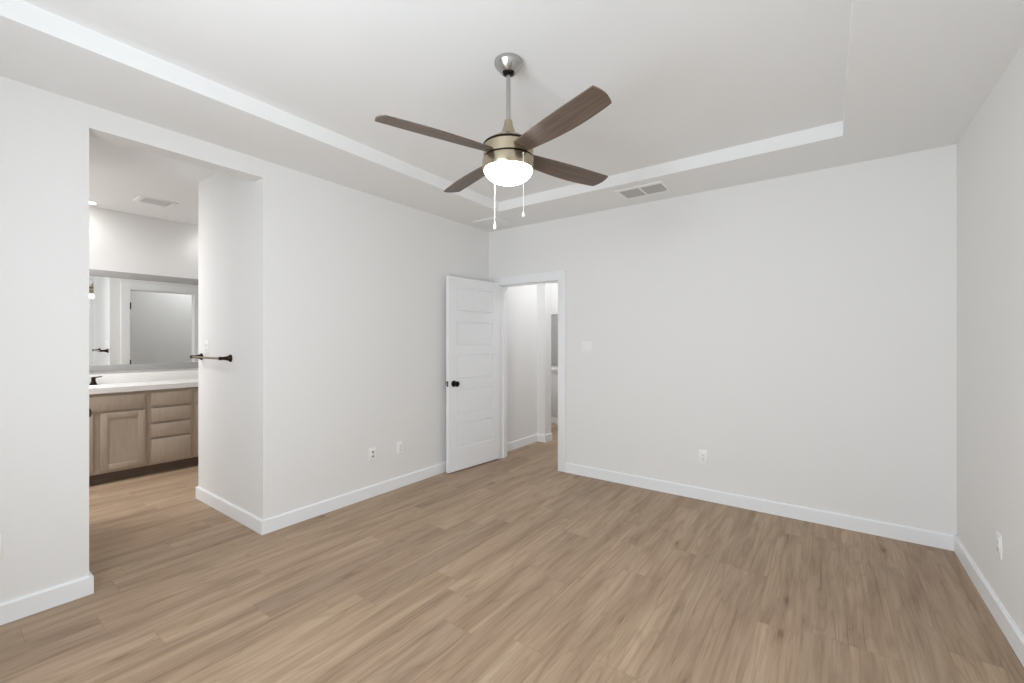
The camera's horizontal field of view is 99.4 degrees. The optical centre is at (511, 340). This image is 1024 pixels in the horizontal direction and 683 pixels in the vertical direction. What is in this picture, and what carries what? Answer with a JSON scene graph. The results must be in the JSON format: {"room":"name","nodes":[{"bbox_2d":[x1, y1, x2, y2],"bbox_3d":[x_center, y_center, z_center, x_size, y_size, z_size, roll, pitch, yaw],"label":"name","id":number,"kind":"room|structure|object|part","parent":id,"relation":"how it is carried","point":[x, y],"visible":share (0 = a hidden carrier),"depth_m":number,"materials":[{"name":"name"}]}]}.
{"room":"empty bedroom","nodes":[
{"label":"empty bedroom","id":0,"kind":"room"},
{"bbox_2d":[89,206,197,374],"bbox_3d":[-4.233,-0.078,4.680,0.140,2.900,4.700,0,0,37],"label":"wall","id":1,"kind":"structure","parent":0,"point":[118,241],"depth_m":4.77,"materials":[{"name":"white paint"}]},
{"bbox_2d":[89,269,197,371],"bbox_3d":[-4.048,-0.201,4.791,0.017,1.055,1.960,0,0,37],"label":"vanity mirror","id":2,"kind":"object","parent":1,"relation":"attached to","point":[137,321],"visible":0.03,"depth_m":4.76,"materials":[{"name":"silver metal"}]},
{"bbox_2d":[89,370,197,383],"bbox_3d":[-4.040,0.402,4.797,0.022,0.100,1.920,0,0,37],"label":"backsplash","id":3,"kind":"structure","parent":1,"relation":"attached to","point":[184,374],"depth_m":4.77,"materials":[{"name":"white stone"}]},
{"bbox_2d":[89,136,217,224],"bbox_3d":[-3.242,-1.450,3.960,3.300,0.156,4.800,0,0,36],"label":"ceiling","id":4,"kind":"structure","parent":0,"point":[119,174],"depth_m":3.73,"materials":[{"name":"white paint"}]},
{"bbox_2d":[89,200,98,204],"bbox_3d":[-4.210,-1.369,4.304,0.176,0.006,0.176,0,0,36],"label":"recessed light","id":5,"kind":"object","parent":4,"relation":"in","point":[90,201],"visible":0.51,"depth_m":4.33,"materials":[{"name":"white plastic"}]},
{"bbox_2d":[133,195,177,207],"bbox_3d":[-3.521,-1.367,4.291,0.235,0.010,0.300,0,0,36],"label":"ceiling vent","id":6,"kind":"object","parent":4,"relation":"in","point":[143,199],"visible":1,"depth_m":4.29,"materials":[{"name":"white plastic"}]},
{"bbox_2d":[198,172,254,514],"bbox_3d":[-2.265,-0.078,3.511,1.064,2.900,0.114,0,0,36],"label":"wall","id":7,"kind":"structure","parent":0,"point":[226,202],"depth_m":3.45,"materials":[{"name":"white paint"}]},
{"bbox_2d":[205,341,208,353],"bbox_3d":[-2.576,0.060,3.661,0.072,0.116,0.009,0,0,36],"label":"wall outlet","id":8,"kind":"object","parent":7,"relation":"attached to","point":[206,342],"visible":1,"depth_m":3.65,"materials":[{"name":"white plastic"}]},
{"bbox_2d":[190,353,231,361],"bbox_3d":[-2.457,0.140,3.527,0.640,0.060,0.085,0,0,36],"label":"towel bar","id":9,"kind":"object","parent":7,"relation":"attached to","point":[200,356],"visible":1,"depth_m":3.41,"materials":[{"name":"brown metal"}]},
{"bbox_3d":[-2.691,0.140,3.697,0.060,0.060,0.085,0,0,36],"label":"post","id":10,"kind":"part","parent":9,"relation":"part of","materials":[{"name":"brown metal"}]},
{"bbox_3d":[-2.222,0.140,3.357,0.060,0.060,0.085,0,0,36],"label":"post","id":11,"kind":"part","parent":9,"relation":"part of","materials":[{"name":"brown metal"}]},
{"bbox_2d":[0,76,488,602],"bbox_3d":[-1.707,-0.078,3.265,0.130,2.900,4.720,0,0,36],"label":"wall","id":12,"kind":"structure","parent":0,"point":[350,284],"depth_m":3.12,"materials":[{"name":"white paint"}]},
{"bbox_2d":[0,533,1,557],"bbox_3d":[-2.487,0.992,2.071,0.009,0.116,0.072,0,0,36],"label":"wall outlet","id":13,"kind":"object","parent":12,"relation":"attached to","point":[1,533],"visible":1,"depth_m":2.10,"materials":[{"name":"white plastic"}]},
{"bbox_2d":[0,571,93,624],"bbox_3d":[-2.671,1.322,1.922,0.146,0.100,1.173,0,0,36],"label":"baseboard","id":14,"kind":"structure","parent":12,"relation":"attached to","point":[24,606],"depth_m":2.21,"materials":[{"name":"white paint"}]},
{"bbox_2d":[196,462,445,534],"bbox_3d":[-1.506,1.322,4.447,1.226,0.100,2.552,0,0,36],"label":"baseboard","id":15,"kind":"structure","parent":12,"relation":"attached to","point":[274,523],"depth_m":3.49,"materials":[{"name":"white paint"}]},
{"bbox_2d":[369,447,375,461],"bbox_3d":[-1.222,1.000,3.810,0.015,0.116,0.072,0,0,36],"label":"jack plate","id":16,"kind":"object","parent":12,"relation":"attached to","point":[372,451],"visible":1,"depth_m":3.81,"materials":[{"name":"white plastic"}]},
{"bbox_2d":[397,441,402,453],"bbox_3d":[-1.046,1.002,4.057,0.008,0.116,0.072,0,0,36],"label":"wall outlet","id":17,"kind":"object","parent":12,"relation":"attached to","point":[400,443],"visible":1,"depth_m":4.05,"materials":[{"name":"white plastic"}]},
{"bbox_2d":[446,276,499,472],"bbox_3d":[-0.408,0.350,4.738,0.174,2.020,0.784,0,0,42],"label":"door","id":18,"kind":"structure","parent":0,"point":[472,305],"depth_m":4.69,"materials":[{"name":"white paint"}]},
{"bbox_3d":[-0.577,0.449,4.468,0.068,0.066,0.066,0,0,42],"label":"knob","id":19,"kind":"part","parent":18,"relation":"part of","materials":[{"name":"black metal"}]},
{"bbox_2d":[0,424,1023,682],"bbox_3d":[-0.585,1.412,4.131,7.600,0.080,8.200,0,0,36],"label":"floor","id":20,"kind":"structure","parent":0,"point":[516,567],"depth_m":2.36,"materials":[{"name":"brown wood"}]},
{"bbox_2d":[89,390,147,484],"bbox_3d":[-4.141,0.938,4.216,0.561,0.868,0.832,0,0,37],"label":"vanity cabinet","id":21,"kind":"object","parent":20,"relation":"on","point":[118,421],"visible":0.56,"depth_m":4.21,"materials":[{"name":"brown wood"}]},
{"bbox_3d":[-4.038,0.969,3.904,0.019,0.546,0.390,0,0,37],"label":"door","id":22,"kind":"part","parent":21,"relation":"part of","materials":[{"name":"brown wood"}]},
{"bbox_3d":[-3.789,0.969,4.231,0.019,0.546,0.333,0,0,37],"label":"door","id":23,"kind":"part","parent":21,"relation":"part of","materials":[{"name":"brown wood"}]},
{"bbox_3d":[-3.792,0.969,4.233,0.011,0.438,0.225,0,0,37],"label":"panel","id":24,"kind":"part","parent":21,"relation":"part of","materials":[{"name":"brown wood"}]},
{"bbox_2d":[89,378,197,393],"bbox_3d":[-3.819,0.527,4.629,0.575,0.150,1.920,0,0,37],"label":"countertop","id":25,"kind":"structure","parent":21,"relation":"on","point":[178,383],"depth_m":4.44,"materials":[{"name":"white stone"}]},
{"bbox_2d":[89,376,101,384],"bbox_3d":[-4.261,0.368,4.285,0.165,0.168,0.334,0,0,37],"label":"faucet","id":26,"kind":"object","parent":25,"relation":"on","point":[93,379],"visible":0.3,"depth_m":4.39,"materials":[{"name":"black metal"}]},
{"bbox_2d":[146,387,192,473],"bbox_3d":[-3.772,0.938,4.700,0.561,0.868,0.382,0,0,37],"label":"base cabinet","id":27,"kind":"object","parent":20,"relation":"on","point":[170,411],"visible":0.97,"depth_m":4.53,"materials":[{"name":"brown wood"}]},
{"bbox_3d":[-3.559,0.601,4.533,0.019,0.138,0.334,0,0,37],"label":"drawer","id":28,"kind":"part","parent":27,"relation":"part of","materials":[{"name":"brown wood"}]},
{"bbox_3d":[-3.559,0.763,4.533,0.019,0.138,0.334,0,0,37],"label":"drawer","id":29,"kind":"part","parent":27,"relation":"part of","materials":[{"name":"brown wood"}]},
{"bbox_3d":[-3.559,0.920,4.533,0.019,0.133,0.334,0,0,37],"label":"drawer","id":30,"kind":"part","parent":27,"relation":"part of","materials":[{"name":"brown wood"}]},
{"bbox_3d":[-3.559,1.126,4.533,0.019,0.232,0.334,0,0,37],"label":"drawer","id":31,"kind":"part","parent":27,"relation":"part of","materials":[{"name":"brown wood"}]},
{"bbox_2d":[191,387,197,465],"bbox_3d":[-3.454,0.938,5.117,0.561,0.868,0.662,0,0,37],"label":"vanity cabinet","id":32,"kind":"object","parent":20,"relation":"on","point":[194,461],"visible":0.18,"depth_m":4.71,"materials":[{"name":"brown wood"}]},
{"bbox_3d":[-3.255,0.885,4.965,0.020,0.763,0.662,0,0,37],"label":"frame","id":33,"kind":"part","parent":32,"relation":"part of","materials":[{"name":"brown wood"}]},
{"bbox_3d":[-3.337,0.971,4.824,0.019,0.542,0.286,0,0,37],"label":"door","id":34,"kind":"part","parent":32,"relation":"part of","materials":[{"name":"brown wood"}]},
{"bbox_2d":[551,366,557,423],"bbox_3d":[0.452,0.919,7.603,1.840,0.905,0.557,0,0,36],"label":"vanity","id":35,"kind":"object","parent":20,"relation":"on","point":[554,370],"visible":0.13,"depth_m":7.10,"materials":[{"name":"white paint"}]},
{"bbox_3d":[0.479,0.907,7.266,0.420,0.670,0.016,0,0,36],"label":"door","id":36,"kind":"part","parent":35,"relation":"part of","materials":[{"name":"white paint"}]},
{"bbox_3d":[0.836,0.907,7.008,0.420,0.670,0.016,0,0,36],"label":"door","id":37,"kind":"part","parent":35,"relation":"part of","materials":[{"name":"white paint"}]},
{"bbox_2d":[0,0,1023,231],"bbox_3d":[-0.022,-1.403,2.111,4.084,0.250,4.710,0,0,36],"label":"ceiling","id":38,"kind":"structure","parent":0,"point":[705,95],"depth_m":2.21,"materials":[{"name":"white paint"}]},
{"bbox_2d":[472,217,512,228],"bbox_3d":[-0.207,-1.272,4.703,0.320,0.011,0.320,0,0,36],"label":"access panel","id":39,"kind":"object","parent":38,"relation":"attached to","point":[488,222],"visible":1,"depth_m":4.67,"materials":[{"name":"white paint"}]},
{"bbox_2d":[375,52,611,229],"bbox_3d":[-0.018,-0.973,2.134,0.972,0.798,0.972,0,0,12],"label":"ceiling fan","id":40,"kind":"object","parent":38,"relation":"hanging from","point":[509,159],"visible":1,"depth_m":2.02,"materials":[{"name":"brown wood"}]},
{"bbox_3d":[-0.318,-0.911,1.925,0.561,0.006,0.124,0,12,-33],"label":"blade","id":41,"kind":"part","parent":40,"relation":"part of","materials":[{"name":"brown wood"}]},
{"bbox_3d":[-0.227,-0.911,2.434,0.124,0.006,0.561,-14,8,-33],"label":"blade","id":42,"kind":"part","parent":40,"relation":"part of","materials":[{"name":"brown wood"}]},
{"bbox_3d":[-0.090,-0.728,2.245,0.010,0.236,0.010,0,0,36],"label":"pull chain","id":43,"kind":"part","parent":40,"relation":"part of","materials":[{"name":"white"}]},
{"bbox_3d":[-0.018,-0.806,2.134,0.237,0.066,0.237,0,0,36],"label":"lamp shade","id":44,"kind":"part","parent":40,"relation":"part of","materials":[{"name":"white glass"}]},
{"bbox_3d":[0.053,-0.739,2.024,0.010,0.279,0.010,0,0,36],"label":"pull chain","id":45,"kind":"part","parent":40,"relation":"part of","materials":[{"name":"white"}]},
{"bbox_3d":[0.191,-0.911,1.834,0.124,0.006,0.561,14,-8,-33],"label":"blade","id":46,"kind":"part","parent":40,"relation":"part of","materials":[{"name":"brown wood"}]},
{"bbox_3d":[0.282,-0.911,2.343,0.561,0.006,0.124,0,-12,-33],"label":"blade","id":47,"kind":"part","parent":40,"relation":"part of","materials":[{"name":"brown wood"}]},
{"bbox_2d":[615,181,671,199],"bbox_3d":[1.115,-1.272,3.695,0.400,0.013,0.270,0,0,36],"label":"ceiling vent","id":48,"kind":"object","parent":38,"relation":"in","point":[657,187],"visible":1,"depth_m":3.67,"materials":[{"name":"white plastic"}]},
{"bbox_2d":[507,283,550,442],"bbox_3d":[0.133,-0.078,5.624,0.248,2.900,1.040,0,0,36],"label":"wall","id":49,"kind":"structure","parent":0,"point":[528,306],"depth_m":5.73,"materials":[{"name":"white paint"}]},
{"bbox_2d":[507,433,551,451],"bbox_3d":[0.188,1.322,5.584,0.144,0.100,1.040,0,0,36],"label":"baseboard","id":50,"kind":"structure","parent":49,"relation":"attached to","point":[519,443],"depth_m":5.72,"materials":[{"name":"white paint"}]},
{"bbox_2d":[551,283,557,366],"bbox_3d":[0.681,-0.078,7.859,4.270,2.900,0.120,0,0,36],"label":"wall","id":51,"kind":"structure","parent":0,"point":[554,286],"depth_m":7.73,"materials":[{"name":"white paint"}]},
{"bbox_2d":[551,314,557,365],"bbox_3d":[0.613,-0.008,7.824,0.750,0.910,0.012,0,0,36],"label":"mirror","id":52,"kind":"object","parent":51,"relation":"attached to","point":[554,317],"visible":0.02,"depth_m":7.72,"materials":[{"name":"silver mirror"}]},
{"bbox_2d":[489,144,956,535],"bbox_3d":[1.396,-0.078,3.991,4.038,2.900,0.120,0,0,36],"label":"wall","id":53,"kind":"structure","parent":0,"point":[797,331],"depth_m":3.41,"materials":[{"name":"white paint"}]},
{"bbox_2d":[494,270,565,471],"bbox_3d":[0.214,0.322,4.849,0.950,2.101,0.152,0,0,36],"label":"trim","id":54,"kind":"structure","parent":53,"relation":"attached to","point":[559,277],"depth_m":4.66,"materials":[{"name":"white paint"}]},
{"bbox_2d":[582,341,591,352],"bbox_3d":[0.754,0.067,4.376,0.116,0.116,0.010,0,0,36],"label":"light switch","id":55,"kind":"object","parent":53,"relation":"attached to","point":[586,345],"visible":1,"depth_m":4.37,"materials":[{"name":"white plastic"}]},
{"bbox_2d":[699,450,707,463],"bbox_3d":[1.644,1.002,3.732,0.072,0.116,0.008,0,0,36],"label":"wall outlet","id":56,"kind":"object","parent":53,"relation":"attached to","point":[703,454],"visible":1,"depth_m":3.73,"materials":[{"name":"white plastic"}]},
{"bbox_2d":[701,453,704,460],"bbox_3d":[1.642,1.002,3.730,0.033,0.066,0.003,0,0,36],"label":"socket","id":57,"kind":"object","parent":56,"relation":"attached to","point":[702,454],"depth_m":3.73,"materials":[{"name":"grey plastic"}]},
{"bbox_2d":[565,462,954,550],"bbox_3d":[1.726,1.322,3.668,2.884,0.100,0.016,0,0,36],"label":"baseboard","id":58,"kind":"structure","parent":53,"relation":"attached to","point":[879,528],"depth_m":3.38,"materials":[{"name":"white paint"}]},
{"bbox_2d":[957,43,1023,635],"bbox_3d":[1.565,-0.078,0.890,0.120,2.900,4.720,0,0,36],"label":"wall","id":59,"kind":"structure","parent":0,"point":[990,152],"depth_m":2.20,"materials":[{"name":"white paint"}]},
{"bbox_2d":[954,535,1023,666],"bbox_3d":[1.543,1.322,0.975,0.016,0.100,4.590,0,0,36],"label":"baseboard","id":60,"kind":"structure","parent":59,"relation":"attached to","point":[1015,638],"depth_m":2.16,"materials":[{"name":"white paint"}]},
{"bbox_2d":[996,531,1001,559],"bbox_3d":[2.381,1.003,2.123,0.008,0.116,0.072,0,0,36],"label":"wall outlet","id":61,"kind":"object","parent":59,"relation":"attached to","point":[998,536],"visible":1,"depth_m":2.12,"materials":[{"name":"white plastic"}]}
]}

